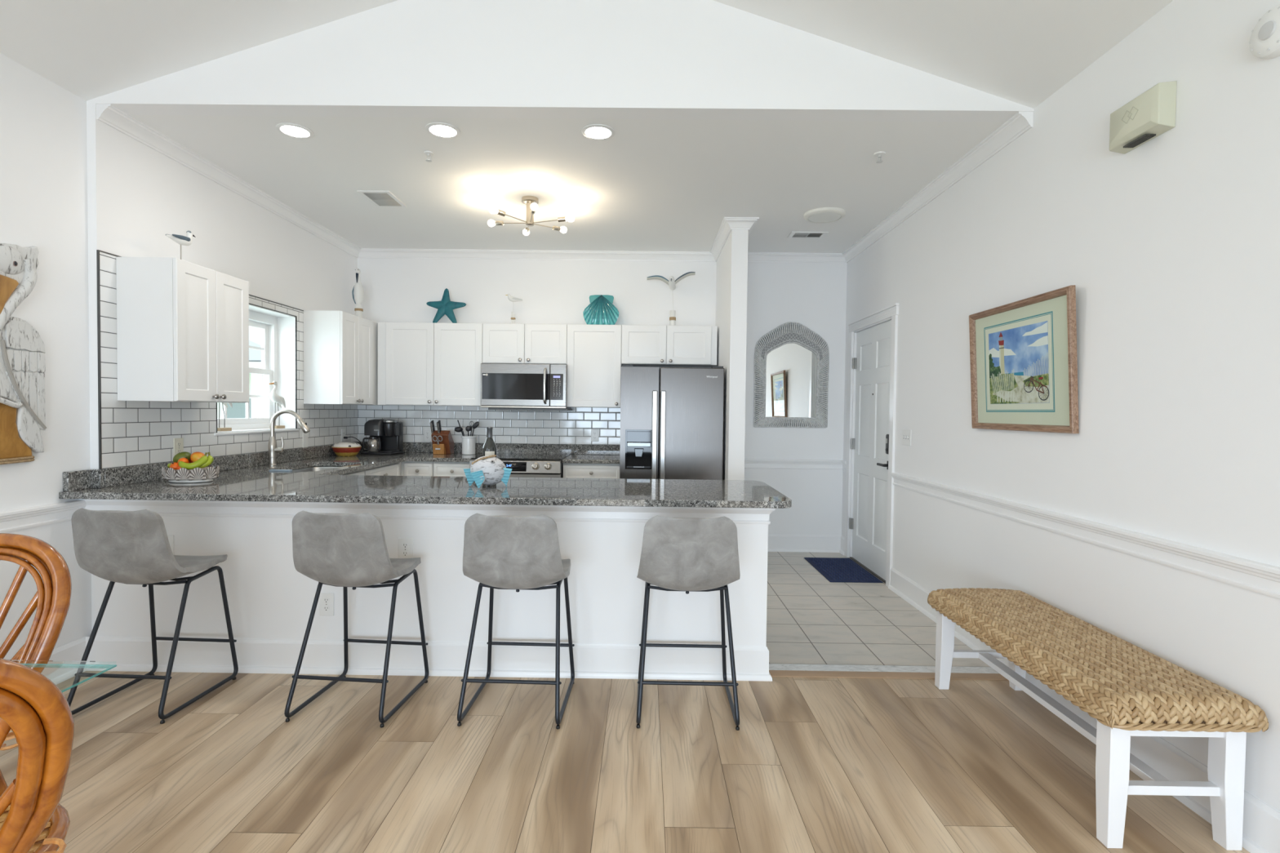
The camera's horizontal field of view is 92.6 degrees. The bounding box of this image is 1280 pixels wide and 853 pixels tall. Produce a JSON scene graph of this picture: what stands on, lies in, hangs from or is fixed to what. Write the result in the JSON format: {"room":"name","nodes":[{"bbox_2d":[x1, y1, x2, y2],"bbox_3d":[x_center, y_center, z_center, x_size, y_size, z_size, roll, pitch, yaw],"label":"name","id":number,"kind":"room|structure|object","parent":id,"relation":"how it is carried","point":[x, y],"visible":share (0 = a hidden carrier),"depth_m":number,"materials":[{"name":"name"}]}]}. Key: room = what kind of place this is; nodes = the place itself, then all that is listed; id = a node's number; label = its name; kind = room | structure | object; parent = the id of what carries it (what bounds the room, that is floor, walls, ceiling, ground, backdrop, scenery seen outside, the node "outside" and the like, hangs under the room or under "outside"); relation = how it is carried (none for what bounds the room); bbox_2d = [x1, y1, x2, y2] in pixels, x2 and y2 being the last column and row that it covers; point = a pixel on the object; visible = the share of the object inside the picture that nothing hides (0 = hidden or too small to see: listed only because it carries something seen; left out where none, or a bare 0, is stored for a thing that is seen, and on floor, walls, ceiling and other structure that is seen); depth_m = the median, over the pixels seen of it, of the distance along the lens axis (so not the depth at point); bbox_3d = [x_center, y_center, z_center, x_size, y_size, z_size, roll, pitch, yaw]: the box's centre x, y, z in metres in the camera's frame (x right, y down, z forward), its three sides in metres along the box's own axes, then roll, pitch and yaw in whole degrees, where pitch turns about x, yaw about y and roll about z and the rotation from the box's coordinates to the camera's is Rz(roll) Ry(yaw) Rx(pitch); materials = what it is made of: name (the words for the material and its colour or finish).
{"room":"dining area","nodes":[
{"label":"dining area","id":0,"kind":"room"},
{"bbox_2d":[0,53,92,659],"bbox_3d":[-2.946,-0.149,-0.212,0.160,2.958,6.737,1,1,0],"label":"wall","id":1,"kind":"structure","parent":0,"point":[43,151],"depth_m":2.95,"materials":[{"name":"white paint"}]},
{"bbox_2d":[0,243,46,464],"bbox_3d":[-2.818,-0.333,2.716,0.057,1.008,0.362,1,1,0],"label":"pelican","id":2,"kind":"object","parent":1,"relation":"attached to","point":[22,348],"visible":1,"depth_m":2.77,"materials":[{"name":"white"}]},
{"bbox_2d":[0,499,86,533],"bbox_3d":[-2.859,0.502,-0.215,0.030,0.095,6.700,1,1,0],"label":"trim","id":3,"kind":"structure","parent":1,"relation":"attached to","point":[37,516],"depth_m":2.88,"materials":[{"name":"white paint"}]},
{"bbox_2d":[86,102,357,629],"bbox_3d":[-2.892,-0.239,4.657,0.220,2.896,3.003,1,1,0],"label":"wall","id":4,"kind":"structure","parent":0,"point":[138,195],"depth_m":3.75,"materials":[{"name":"white paint"}]},
{"bbox_2d":[99,251,124,408],"bbox_3d":[-2.786,-0.499,3.224,0.008,0.804,0.144,1,1,0],"label":"wall tiles","id":5,"kind":"structure","parent":4,"relation":"attached to","point":[108,279],"depth_m":3.20,"materials":[{"name":"white tile"}]},
{"bbox_2d":[115,257,248,402],"bbox_3d":[-2.602,-0.524,3.548,0.351,0.762,0.598,1,1,0],"label":"upper cabinet","id":6,"kind":"object","parent":4,"relation":"attached to","point":[183,326],"visible":1,"depth_m":3.27,"materials":[{"name":"white wood"}]},
{"bbox_2d":[165,231,195,259],"bbox_3d":[-2.602,-1.016,3.471,0.073,0.223,0.220,1,1,0],"label":"figurine","id":7,"kind":"object","parent":6,"relation":"on","point":[180,239],"visible":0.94,"depth_m":3.46,"materials":[{"name":"white wood"}]},
{"bbox_2d":[96,249,303,469],"bbox_3d":[-2.780,-0.367,4.110,0.012,1.127,1.922,1,1,0],"label":"trim","id":8,"kind":"structure","parent":4,"relation":"attached to","point":[97,251],"depth_m":3.16,"materials":[{"name":"grey tile"}]},
{"bbox_2d":[101,295,357,468],"bbox_3d":[-2.777,-0.375,4.575,0.008,1.120,2.839,1,1,0],"label":"wall tiles","id":9,"kind":"structure","parent":4,"relation":"attached to","point":[140,433],"depth_m":3.84,"materials":[{"name":"white tile"}]},
{"bbox_2d":[173,438,183,456],"bbox_3d":[-2.781,0.130,3.688,0.009,0.118,0.075,1,1,0],"label":"wall outlet","id":10,"kind":"object","parent":9,"relation":"attached to","point":[178,443],"visible":0.83,"depth_m":3.68,"materials":[{"name":"beige plastic"}]},
{"bbox_2d":[213,304,298,435],"bbox_3d":[-2.887,-0.411,4.469,0.248,0.920,0.970,1,1,0],"label":"window","id":11,"kind":"structure","parent":4,"relation":"in","point":[277,348],"depth_m":4.88,"materials":[{"name":"white paint"}]},
{"bbox_2d":[217,402,232,431],"bbox_3d":[-2.861,-0.154,4.168,0.082,0.379,0.203,1,1,0],"label":"figurine","id":12,"kind":"object","parent":11,"relation":"on","point":[219,428],"visible":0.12,"depth_m":4.20,"materials":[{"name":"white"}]},
{"bbox_2d":[267,380,285,428],"bbox_3d":[-2.856,-0.170,4.798,0.082,0.379,0.203,1,1,0],"label":"figurine","id":13,"kind":"object","parent":11,"relation":"on","point":[278,400],"visible":0.94,"depth_m":4.79,"materials":[{"name":"beige"}]},
{"bbox_2d":[303,310,388,405],"bbox_3d":[-2.587,-0.580,5.503,0.351,0.767,0.950,1,1,0],"label":"upper cabinet","id":14,"kind":"object","parent":4,"relation":"attached to","point":[340,348],"visible":0.98,"depth_m":5.04,"materials":[{"name":"white wood"}]},
{"bbox_2d":[351,268,364,317],"bbox_3d":[-2.600,-1.212,5.652,0.092,0.486,0.090,2,2,38],"label":"pelican figurine","id":15,"kind":"object","parent":14,"relation":"on","point":[357,292],"visible":0.98,"depth_m":5.62,"materials":[{"name":"white wood"}]},
{"bbox_2d":[93,515,768,646],"bbox_3d":[-1.079,0.821,3.180,3.454,0.894,0.100,1,1,0],"label":"wall","id":16,"kind":"structure","parent":0,"point":[268,598],"depth_m":3.13,"materials":[{"name":"white paint"}]},
{"bbox_2d":[319,592,333,615],"bbox_3d":[-1.605,0.911,3.132,0.075,0.118,0.009,1,1,0],"label":"wall outlet","id":17,"kind":"object","parent":16,"relation":"attached to","point":[326,599],"visible":0.96,"depth_m":3.13,"materials":[{"name":"white plastic"}]},
{"bbox_2d":[398,537,413,558],"bbox_3d":[-1.197,0.628,3.122,0.075,0.118,0.009,1,1,0],"label":"wall outlet","id":18,"kind":"object","parent":16,"relation":"attached to","point":[405,544],"visible":0.91,"depth_m":3.12,"materials":[{"name":"white plastic"}]},
{"bbox_2d":[41,636,772,684],"bbox_3d":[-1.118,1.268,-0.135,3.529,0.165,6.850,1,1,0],"label":"baseboard","id":19,"kind":"structure","parent":16,"relation":"attached to","point":[602,661],"depth_m":3.12,"materials":[{"name":"white paint"}]},
{"bbox_2d":[78,498,775,524],"bbox_3d":[-1.079,0.426,3.177,3.536,0.094,0.186,1,1,0],"label":"trim","id":20,"kind":"structure","parent":16,"relation":"attached to","point":[163,508],"depth_m":3.11,"materials":[{"name":"white paint"}]},
{"bbox_2d":[768,670,1008,680],"bbox_3d":[1.280,1.290,3.173,1.342,0.012,0.052,1,1,0],"label":"trim","id":21,"kind":"structure","parent":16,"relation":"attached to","point":[790,673],"depth_m":3.16,"materials":[{"name":"beige wood"}]},
{"bbox_2d":[86,0,1034,122],"bbox_3d":[-0.413,-2.016,3.151,4.808,0.791,0.120,1,1,0],"label":"wall","id":22,"kind":"structure","parent":0,"point":[700,60],"depth_m":3.10,"materials":[{"name":"white paint"}]},
{"bbox_2d":[96,103,715,261],"bbox_3d":[-1.017,-1.624,4.530,3.498,0.076,2.838,1,1,0],"label":"trim","id":23,"kind":"structure","parent":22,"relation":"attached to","point":[108,114],"depth_m":5.16,"materials":[{"name":"white paint"}]},
{"bbox_2d":[0,0,1173,253],"bbox_3d":[-0.405,-2.024,1.173,5.082,0.915,9.840,1,1,0],"label":"ceiling","id":24,"kind":"structure","parent":0,"point":[655,184],"depth_m":3.51,"materials":[{"name":"white paint"}]},
{"bbox_2d":[275,122,313,138],"bbox_3d":[-1.914,-1.641,3.395,0.184,0.008,0.184,1,1,0],"label":"recessed light","id":25,"kind":"object","parent":24,"relation":"in","point":[292,130],"visible":1,"depth_m":3.38,"materials":[{"name":"white plastic"}]},
{"bbox_2d":[356,190,407,207],"bbox_3d":[-1.886,-1.667,4.485,0.230,0.009,0.330,1,1,0],"label":"ceiling vent","id":26,"kind":"object","parent":24,"relation":"in","point":[379,198],"visible":1,"depth_m":4.47,"materials":[{"name":"white plastic"}]},
{"bbox_2d":[425,122,460,137],"bbox_3d":[-1.085,-1.630,3.369,0.184,0.008,0.184,1,1,0],"label":"recessed light","id":27,"kind":"object","parent":24,"relation":"in","point":[442,130],"visible":1,"depth_m":3.36,"materials":[{"name":"white plastic"}]},
{"bbox_2d":[487,195,574,235],"bbox_3d":[-0.798,-1.561,4.449,0.659,0.193,0.649,1,1,0],"label":"chandelier","id":28,"kind":"object","parent":24,"relation":"hanging from","point":[531,202],"visible":1,"depth_m":4.42,"materials":[{"name":"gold metal"}]},
{"bbox_2d":[581,124,614,139],"bbox_3d":[-0.230,-1.620,3.368,0.184,0.008,0.184,1,1,0],"label":"recessed light","id":29,"kind":"object","parent":24,"relation":"in","point":[594,131],"visible":1,"depth_m":3.36,"materials":[{"name":"white plastic"}]},
{"bbox_2d":[786,231,828,238],"bbox_3d":[1.440,-1.646,5.259,0.310,0.010,0.180,1,1,0],"label":"ceiling vent","id":30,"kind":"object","parent":24,"relation":"in","point":[798,234],"visible":1,"depth_m":5.26,"materials":[{"name":"white plastic"}]},
{"bbox_2d":[804,207,845,222],"bbox_3d":[1.421,-1.622,4.710,0.310,0.030,0.310,1,1,0],"label":"recessed light","id":31,"kind":"object","parent":24,"relation":"in","point":[823,215],"visible":1,"depth_m":4.65,"materials":[{"name":"white plastic"}]},
{"bbox_2d":[808,212,840,222],"bbox_3d":[1.421,-1.610,4.710,0.244,0.004,0.244,1,1,0],"label":"diffuser","id":32,"kind":"object","parent":31,"relation":"attached to","point":[812,216],"depth_m":4.69,"materials":[{"name":"white plastic"}]},
{"bbox_2d":[357,257,847,535],"bbox_3d":[-0.310,-0.243,6.059,4.922,2.896,0.160,1,1,0],"label":"wall","id":33,"kind":"structure","parent":0,"point":[813,295],"depth_m":5.96,"materials":[{"name":"white paint"}]},
{"bbox_2d":[377,322,482,406],"bbox_3d":[-1.945,-0.581,5.798,0.978,0.765,0.351,1,1,0],"label":"upper cabinet","id":34,"kind":"object","parent":33,"relation":"attached to","point":[420,363],"visible":0.95,"depth_m":5.65,"materials":[{"name":"white wood"}]},
{"bbox_2d":[426,288,466,323],"bbox_3d":[-1.835,-1.140,5.792,0.379,0.349,0.070,1,1,0],"label":"starfish ornament","id":35,"kind":"object","parent":34,"relation":"on","point":[445,306],"visible":0.99,"depth_m":5.77,"materials":[{"name":"teal ceramic"}]},
{"bbox_2d":[357,404,620,444],"bbox_3d":[-1.458,-0.221,5.984,2.612,0.773,0.008,1,1,0],"label":"wall tiles","id":36,"kind":"structure","parent":33,"relation":"attached to","point":[574,427],"depth_m":5.98,"materials":[{"name":"white tile"}]},
{"bbox_2d":[423,429,431,441],"bbox_3d":[-2.078,0.085,5.988,0.075,0.118,0.009,1,1,0],"label":"wall outlet","id":37,"kind":"object","parent":36,"relation":"attached to","point":[427,433],"visible":0.95,"depth_m":5.99,"materials":[{"name":"white plastic"}]},
{"bbox_2d":[591,429,599,441],"bbox_3d":[-0.441,0.087,5.975,0.075,0.118,0.009,1,1,0],"label":"wall outlet","id":38,"kind":"object","parent":36,"relation":"attached to","point":[594,433],"visible":1,"depth_m":5.97,"materials":[{"name":"white plastic"}]},
{"bbox_2d":[482,323,567,364],"bbox_3d":[-1.064,-0.768,5.787,0.780,0.370,0.351,1,1,0],"label":"upper cabinet","id":39,"kind":"object","parent":33,"relation":"attached to","point":[502,343],"visible":0.93,"depth_m":5.64,"materials":[{"name":"white wood"}]},
{"bbox_2d":[505,293,522,324],"bbox_3d":[-1.185,-1.101,5.744,0.163,0.292,0.058,1,1,0],"label":"figurine","id":40,"kind":"object","parent":39,"relation":"on","point":[510,298],"visible":0.98,"depth_m":5.74,"materials":[{"name":"white"}]},
{"bbox_2d":[480,363,572,410],"bbox_3d":[-1.053,-0.363,5.734,0.792,0.423,0.474,1,1,0],"label":"microwave","id":41,"kind":"object","parent":39,"relation":"attached to","point":[504,386],"visible":1,"depth_m":5.56,"materials":[{"name":"grey metal"}]},
{"bbox_2d":[566,324,622,408],"bbox_3d":[-0.424,-0.562,5.787,0.504,0.765,0.351,1,1,0],"label":"upper cabinet","id":42,"kind":"object","parent":33,"relation":"attached to","point":[593,352],"visible":0.89,"depth_m":5.64,"materials":[{"name":"white wood"}]},
{"bbox_2d":[582,294,618,324],"bbox_3d":[-0.367,-1.097,5.771,0.338,0.302,0.090,1,1,0],"label":"ornament","id":43,"kind":"object","parent":42,"relation":"on","point":[601,310],"visible":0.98,"depth_m":5.75,"materials":[{"name":"teal ceramic"}]},
{"bbox_2d":[621,324,717,367],"bbox_3d":[0.272,-0.756,5.777,0.883,0.360,0.351,1,1,0],"label":"upper cabinet","id":44,"kind":"object","parent":33,"relation":"attached to","point":[642,345],"visible":0.98,"depth_m":5.63,"materials":[{"name":"white wood"}]},
{"bbox_2d":[646,271,695,325],"bbox_3d":[0.288,-1.193,5.721,0.452,0.513,0.168,1,1,0],"label":"figurine","id":45,"kind":"object","parent":44,"relation":"on","point":[671,282],"visible":0.98,"depth_m":5.72,"materials":[{"name":"white"}]},
{"bbox_2d":[753,321,829,428],"bbox_3d":[1.471,-0.501,5.937,0.729,1.028,0.041,1,1,0],"label":"mirror","id":46,"kind":"object","parent":33,"relation":"attached to","point":[792,363],"visible":1,"depth_m":5.94,"materials":[{"name":"grey mirror"}]},
{"bbox_2d":[744,458,846,471],"bbox_3d":[1.415,0.370,5.907,1.134,0.095,0.145,1,1,0],"label":"trim","id":47,"kind":"structure","parent":33,"relation":"attached to","point":[748,463],"depth_m":5.97,"materials":[{"name":"white paint"}]},
{"bbox_2d":[768,534,844,555],"bbox_3d":[1.323,1.154,5.461,1.293,0.165,1.079,1,1,0],"label":"baseboard","id":48,"kind":"structure","parent":33,"relation":"attached to","point":[776,543],"depth_m":5.98,"materials":[{"name":"white paint"}]},
{"bbox_2d":[0,671,1249,852],"bbox_3d":[-0.481,1.363,-0.287,4.908,0.002,6.950,1,1,0],"label":"floor","id":49,"kind":"structure","parent":0,"point":[812,765],"depth_m":2.31,"materials":[{"name":"brown wood"}]},
{"bbox_2d":[0,533,71,795],"bbox_3d":[-1.905,0.814,1.523,0.500,0.980,0.651,1,1,0],"label":"dining chair","id":50,"kind":"object","parent":49,"relation":"on","point":[51,600],"visible":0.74,"depth_m":1.76,"materials":[{"name":"wicker"}]},
{"bbox_2d":[0,657,74,852],"bbox_3d":[-1.382,0.830,1.139,0.500,0.980,0.651,-1,2,-42],"label":"dining chair","id":51,"kind":"object","parent":49,"relation":"on","point":[33,820],"visible":1,"depth_m":1.08,"materials":[{"name":"wood"}]},
{"bbox_2d":[7,659,116,693],"bbox_3d":[-2.060,0.940,0.953,1.589,0.756,1.066,1,1,0],"label":"dining table","id":52,"kind":"object","parent":49,"relation":"on","point":[108,667],"visible":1,"depth_m":1.47,"materials":[{"name":"clear glass"}]},
{"bbox_2d":[66,508,238,724],"bbox_3d":[-2.240,0.804,2.838,0.458,0.917,0.470,1,1,3],"label":"counter stool","id":53,"kind":"object","parent":49,"relation":"on","point":[123,547],"visible":0.95,"depth_m":2.65,"materials":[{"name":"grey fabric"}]},
{"bbox_2d":[284,511,428,728],"bbox_3d":[-1.288,0.816,2.836,0.458,0.917,0.470,1,1,5],"label":"counter stool","id":54,"kind":"object","parent":49,"relation":"on","point":[344,550],"visible":1,"depth_m":2.65,"materials":[{"name":"grey leather"}]},
{"bbox_2d":[457,513,574,729],"bbox_3d":[-0.550,0.825,2.830,0.458,0.917,0.470,1,1,2],"label":"counter stool","id":55,"kind":"object","parent":49,"relation":"on","point":[517,553],"visible":1,"depth_m":2.64,"materials":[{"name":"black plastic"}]},
{"bbox_2d":[635,515,740,730],"bbox_3d":[0.214,0.834,2.835,0.458,0.917,0.470,1,1,1],"label":"counter stool","id":56,"kind":"object","parent":49,"relation":"on","point":[687,554],"visible":1,"depth_m":2.64,"materials":[{"name":"grey leather"}]},
{"bbox_2d":[927,587,1268,850],"bbox_3d":[1.691,1.070,2.494,0.496,0.497,1.240,1,1,0],"label":"bench","id":57,"kind":"object","parent":49,"relation":"on","point":[1130,691],"visible":1,"depth_m":2.00,"materials":[{"name":"beige wicker"}]},
{"bbox_2d":[715,229,748,479],"bbox_3d":[0.787,-0.215,5.445,0.130,2.896,1.050,1,1,0],"label":"wall partition","id":58,"kind":"structure","parent":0,"point":[731,277],"depth_m":4.92,"materials":[{"name":"white paint"}]},
{"bbox_2d":[710,217,759,262],"bbox_3d":[0.804,-1.623,5.374,0.274,0.076,1.122,1,1,0],"label":"trim","id":59,"kind":"structure","parent":58,"relation":"attached to","point":[728,224],"depth_m":4.95,"materials":[{"name":"white paint"}]},
{"bbox_2d":[766,551,990,666],"bbox_3d":[-0.342,1.262,4.696,5.208,0.054,2.840,1,1,0],"label":"floor tiles","id":60,"kind":"structure","parent":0,"point":[811,619],"depth_m":3.96,"materials":[{"name":"white tile"}]},
{"bbox_2d":[340,462,400,475],"bbox_3d":[-2.424,0.764,4.707,0.700,0.891,1.434,1,1,0],"label":"base cabinet","id":61,"kind":"object","parent":60,"relation":"on","point":[393,469],"visible":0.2,"depth_m":5.00,"materials":[{"name":"white wood"}]},
{"bbox_2d":[400,461,433,475],"bbox_3d":[-1.974,0.745,5.674,0.285,0.891,0.605,1,1,0],"label":"base cabinet","id":62,"kind":"object","parent":60,"relation":"on","point":[407,468],"visible":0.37,"depth_m":5.39,"materials":[{"name":"white wood"}]},
{"bbox_2d":[433,462,469,476],"bbox_3d":[-1.654,0.749,5.671,0.345,0.891,0.605,1,1,0],"label":"base cabinet","id":63,"kind":"object","parent":60,"relation":"on","point":[440,468],"visible":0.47,"depth_m":5.39,"materials":[{"name":"white wood"}]},
{"bbox_2d":[469,453,570,477],"bbox_3d":[-1.081,0.709,5.600,0.787,0.876,0.749,1,1,0],"label":"range","id":64,"kind":"object","parent":60,"relation":"on","point":[522,464],"visible":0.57,"depth_m":5.28,"materials":[{"name":"grey metal"}]},
{"bbox_2d":[471,453,570,460],"bbox_3d":[-1.075,0.279,5.640,0.787,0.018,0.646,1,1,0],"label":"cooktop","id":65,"kind":"object","parent":64,"relation":"in","point":[502,456],"depth_m":5.53,"materials":[{"name":"black glass"}]},
{"bbox_2d":[509,473,560,477],"bbox_3d":[-1.083,0.718,5.282,0.781,0.615,0.113,1,1,0],"label":"oven","id":66,"kind":"object","parent":64,"relation":"in","point":[512,475],"depth_m":5.29,"materials":[{"name":"silver metal"}]},
{"bbox_2d":[562,463,619,478],"bbox_3d":[-0.429,0.764,5.662,0.511,0.891,0.605,1,1,0],"label":"base cabinet","id":67,"kind":"object","parent":60,"relation":"on","point":[569,470],"visible":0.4,"depth_m":5.38,"materials":[{"name":"white wood"}]},
{"bbox_2d":[561,454,619,463],"bbox_3d":[-0.423,0.301,5.655,0.515,0.034,0.614,1,1,0],"label":"countertop","id":68,"kind":"structure","parent":67,"relation":"on","point":[571,459],"depth_m":5.40,"materials":[{"name":"stone"}]},
{"bbox_2d":[619,364,724,479],"bbox_3d":[0.266,0.350,5.511,0.863,1.732,0.915,1,1,0],"label":"refrigerator","id":69,"kind":"object","parent":60,"relation":"on","point":[672,419],"visible":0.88,"depth_m":5.10,"materials":[{"name":"grey metal"}]},
{"bbox_2d":[804,557,883,582],"bbox_3d":[1.743,1.238,5.316,0.425,0.012,0.805,1,1,0],"label":"door mat","id":70,"kind":"object","parent":60,"relation":"on","point":[833,569],"visible":1,"depth_m":5.25,"materials":[{"name":"blue fabric"}]},
{"bbox_3d":[-0.708,0.813,3.570,2.650,0.891,0.675,1,1,0],"label":"base cabinet","id":71,"kind":"object","parent":60,"relation":"on","visible":0},
{"bbox_2d":[58,441,791,508],"bbox_3d":[-1.030,0.274,4.489,3.610,0.131,3.015,1,1,0],"label":"countertop","id":72,"kind":"structure","parent":71,"relation":"on","point":[248,477],"depth_m":3.33,"materials":[{"name":"stone"}]},
{"bbox_2d":[161,464,219,483],"bbox_3d":[-2.549,0.268,3.473,0.288,0.087,0.220,1,1,0],"label":"shell bowl","id":73,"kind":"object","parent":72,"relation":"on","point":[182,475],"visible":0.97,"depth_m":3.40,"materials":[{"name":"white ceramic"}]},
{"bbox_2d":[173,451,191,462],"bbox_3d":[-2.595,0.179,3.471,0.082,0.072,0.078,1,2,20],"label":"mango","id":74,"kind":"object","parent":73,"relation":"in","point":[181,455],"visible":0.66,"depth_m":3.45,"materials":[{"name":"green food"}]},
{"bbox_2d":[177,452,208,469],"bbox_3d":[-2.499,0.193,3.417,0.142,0.092,0.068,0,2,-22],"label":"banana","id":75,"kind":"object","parent":73,"relation":"on","point":[204,459],"visible":0.98,"depth_m":3.40,"materials":[{"name":"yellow food"}]},
{"bbox_2d":[190,452,204,462],"bbox_3d":[-2.501,0.177,3.466,0.076,0.068,0.076,0,2,-37],"label":"mango","id":76,"kind":"object","parent":73,"relation":"in","point":[195,456],"visible":0.63,"depth_m":3.44,"materials":[{"name":"brown food"}]},
{"bbox_2d":[198,452,213,468],"bbox_3d":[-2.460,0.191,3.449,0.092,0.090,0.053,-1,2,-45],"label":"banana","id":77,"kind":"object","parent":73,"relation":"in","point":[211,459],"visible":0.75,"depth_m":3.45,"materials":[{"name":"yellow food"}]},
{"bbox_2d":[267,409,310,466],"bbox_3d":[-2.559,0.082,4.465,0.302,0.412,0.058,1,1,0],"label":"faucet","id":78,"kind":"object","parent":72,"relation":"on","point":[272,446],"visible":1,"depth_m":4.45,"materials":[{"name":"silver metal"}]},
{"bbox_2d":[292,466,340,471],"bbox_3d":[-2.367,0.417,4.441,0.434,0.185,0.804,1,1,0],"label":"sink","id":79,"kind":"object","parent":72,"relation":"in","point":[315,468],"visible":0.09,"depth_m":4.80,"materials":[{"name":"silver metal"}]},
{"bbox_2d":[331,442,361,456],"bbox_3d":[-2.616,0.201,5.457,0.242,0.121,0.242,1,1,0],"label":"bowl","id":80,"kind":"object","parent":72,"relation":"on","point":[340,449],"visible":1,"depth_m":5.38,"materials":[{"name":"brown"}]},
{"bbox_2d":[360,418,404,455],"bbox_3d":[-2.408,0.094,5.728,0.292,0.326,0.270,1,1,3],"label":"coffee maker","id":81,"kind":"object","parent":72,"relation":"on","point":[386,436],"visible":1,"depth_m":5.65,"materials":[{"name":"black plastic"}]},
{"bbox_2d":[431,430,453,454],"bbox_3d":[-1.878,0.149,5.826,0.160,0.224,0.190,1,1,0],"label":"knife block","id":82,"kind":"object","parent":72,"relation":"on","point":[446,446],"visible":0.94,"depth_m":5.75,"materials":[{"name":"brown wood"}]},
{"bbox_2d":[461,435,475,454],"bbox_3d":[-1.626,0.177,5.809,0.136,0.175,0.136,1,1,0],"label":"utensil crock","id":83,"kind":"object","parent":72,"relation":"on","point":[468,442],"visible":0.99,"depth_m":5.76,"materials":[{"name":"white ceramic"}]},
{"bbox_2d":[463,454,511,488],"bbox_3d":[-0.853,0.244,3.404,0.219,0.176,0.196,0,2,-37],"label":"fish","id":84,"kind":"object","parent":72,"relation":"on","point":[485,470],"visible":1,"depth_m":3.35},
{"bbox_2d":[482,426,496,457],"bbox_3d":[-0.914,0.164,3.712,0.085,0.323,0.085,1,1,0],"label":"wine bottle","id":85,"kind":"object","parent":72,"relation":"on","point":[489,447],"visible":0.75,"depth_m":3.69,"materials":[{"name":"black"}]},
{"bbox_2d":[768,663,998,673],"bbox_3d":[1.280,1.309,3.243,1.342,0.052,0.086,1,1,0],"label":"trim","id":86,"kind":"structure","parent":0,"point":[771,666],"depth_m":3.24,"materials":[{"name":"stone"}]},
{"bbox_2d":[841,0,1279,812],"bbox_3d":[2.033,-0.124,1.171,0.160,2.958,9.580,1,1,0],"label":"wall","id":87,"kind":"structure","parent":0,"point":[1169,246],"depth_m":2.44,"materials":[{"name":"white paint"}]},
{"bbox_2d":[844,302,898,586],"bbox_3d":[2.022,0.145,5.284,0.158,2.215,1.120,1,1,0],"label":"door","id":88,"kind":"structure","parent":87,"relation":"in","point":[872,361],"depth_m":5.27,"materials":[{"name":"white paint"}]},
{"bbox_2d":[747,111,1033,262],"bbox_3d":[1.429,-1.594,4.512,1.134,0.076,2.838,1,1,0],"label":"trim","id":89,"kind":"structure","parent":87,"relation":"attached to","point":[1020,122],"depth_m":4.15,"materials":[{"name":"white paint"}]},
{"bbox_2d":[902,429,911,445],"bbox_3d":[1.967,0.080,4.528,0.018,0.118,0.155,1,1,0],"label":"light switch","id":90,"kind":"object","parent":87,"relation":"attached to","point":[906,433],"visible":1,"depth_m":4.52,"materials":[{"name":"white plastic"}]},
{"bbox_2d":[968,284,1079,433],"bbox_3d":[1.936,-0.308,3.146,0.063,0.660,0.845,1,1,0],"label":"framed picture","id":91,"kind":"object","parent":87,"relation":"attached to","point":[1024,360],"visible":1,"depth_m":3.06,"materials":[{"name":"multicoloured paper"}]},
{"bbox_2d":[988,320,1049,404],"bbox_3d":[1.942,-0.313,3.155,0.002,0.390,0.499,-2,1,1],"label":"print","id":92,"kind":"object","parent":91,"relation":"attached to","point":[1019,362],"depth_m":3.12},
{"bbox_2d":[888,567,1279,852],"bbox_3d":[1.917,1.286,0.595,0.029,0.165,8.355,1,1,0],"label":"baseboard","id":93,"kind":"structure","parent":87,"relation":"attached to","point":[1261,822],"depth_m":2.23,"materials":[{"name":"white paint"}]},
{"bbox_2d":[890,472,1279,599],"bbox_3d":[1.925,0.509,0.575,0.030,0.095,8.355,1,1,0],"label":"trim","id":94,"kind":"structure","parent":87,"relation":"attached to","point":[1260,578],"depth_m":2.44,"materials":[{"name":"white paint"}]},
{"bbox_2d":[1109,80,1177,154],"bbox_3d":[1.936,-1.190,2.371,0.077,0.172,0.240,1,1,0],"label":"door chime","id":95,"kind":"object","parent":87,"relation":"attached to","point":[1150,114],"visible":1,"depth_m":2.32,"materials":[{"name":"beige plastic"}]},
{"bbox_2d":[1123,133,1155,147],"bbox_3d":[1.936,-1.107,2.373,0.039,0.006,0.110,1,1,0],"label":"speaker grille","id":96,"kind":"object","parent":95,"relation":"attached to","point":[1135,140],"depth_m":2.37,"materials":[{"name":"grey plastic"}]},
{"bbox_2d":[1248,4,1279,58],"bbox_3d":[1.946,-1.217,1.880,0.050,0.150,0.150,1,1,0],"label":"smoke detector","id":97,"kind":"object","parent":87,"relation":"attached to","point":[1264,40],"visible":1,"depth_m":1.88,"materials":[{"name":"white plastic"}]},
{"label":"outside","id":98,"kind":"structure","parent":0,"visible":0},
{"bbox_3d":[-31.553,3.449,25.344,56.600,0.200,90.000,1,1,0],"label":"ground","id":99,"kind":"structure","parent":98,"visible":0},
{"bbox_2d":[217,326,263,418],"bbox_3d":[-16.794,-0.505,26.529,9.200,8.000,12.000,1,1,0],"label":"house","id":100,"kind":"structure","parent":99,"relation":"on","point":[255,380],"depth_m":21.65,"materials":[{"name":"white"}]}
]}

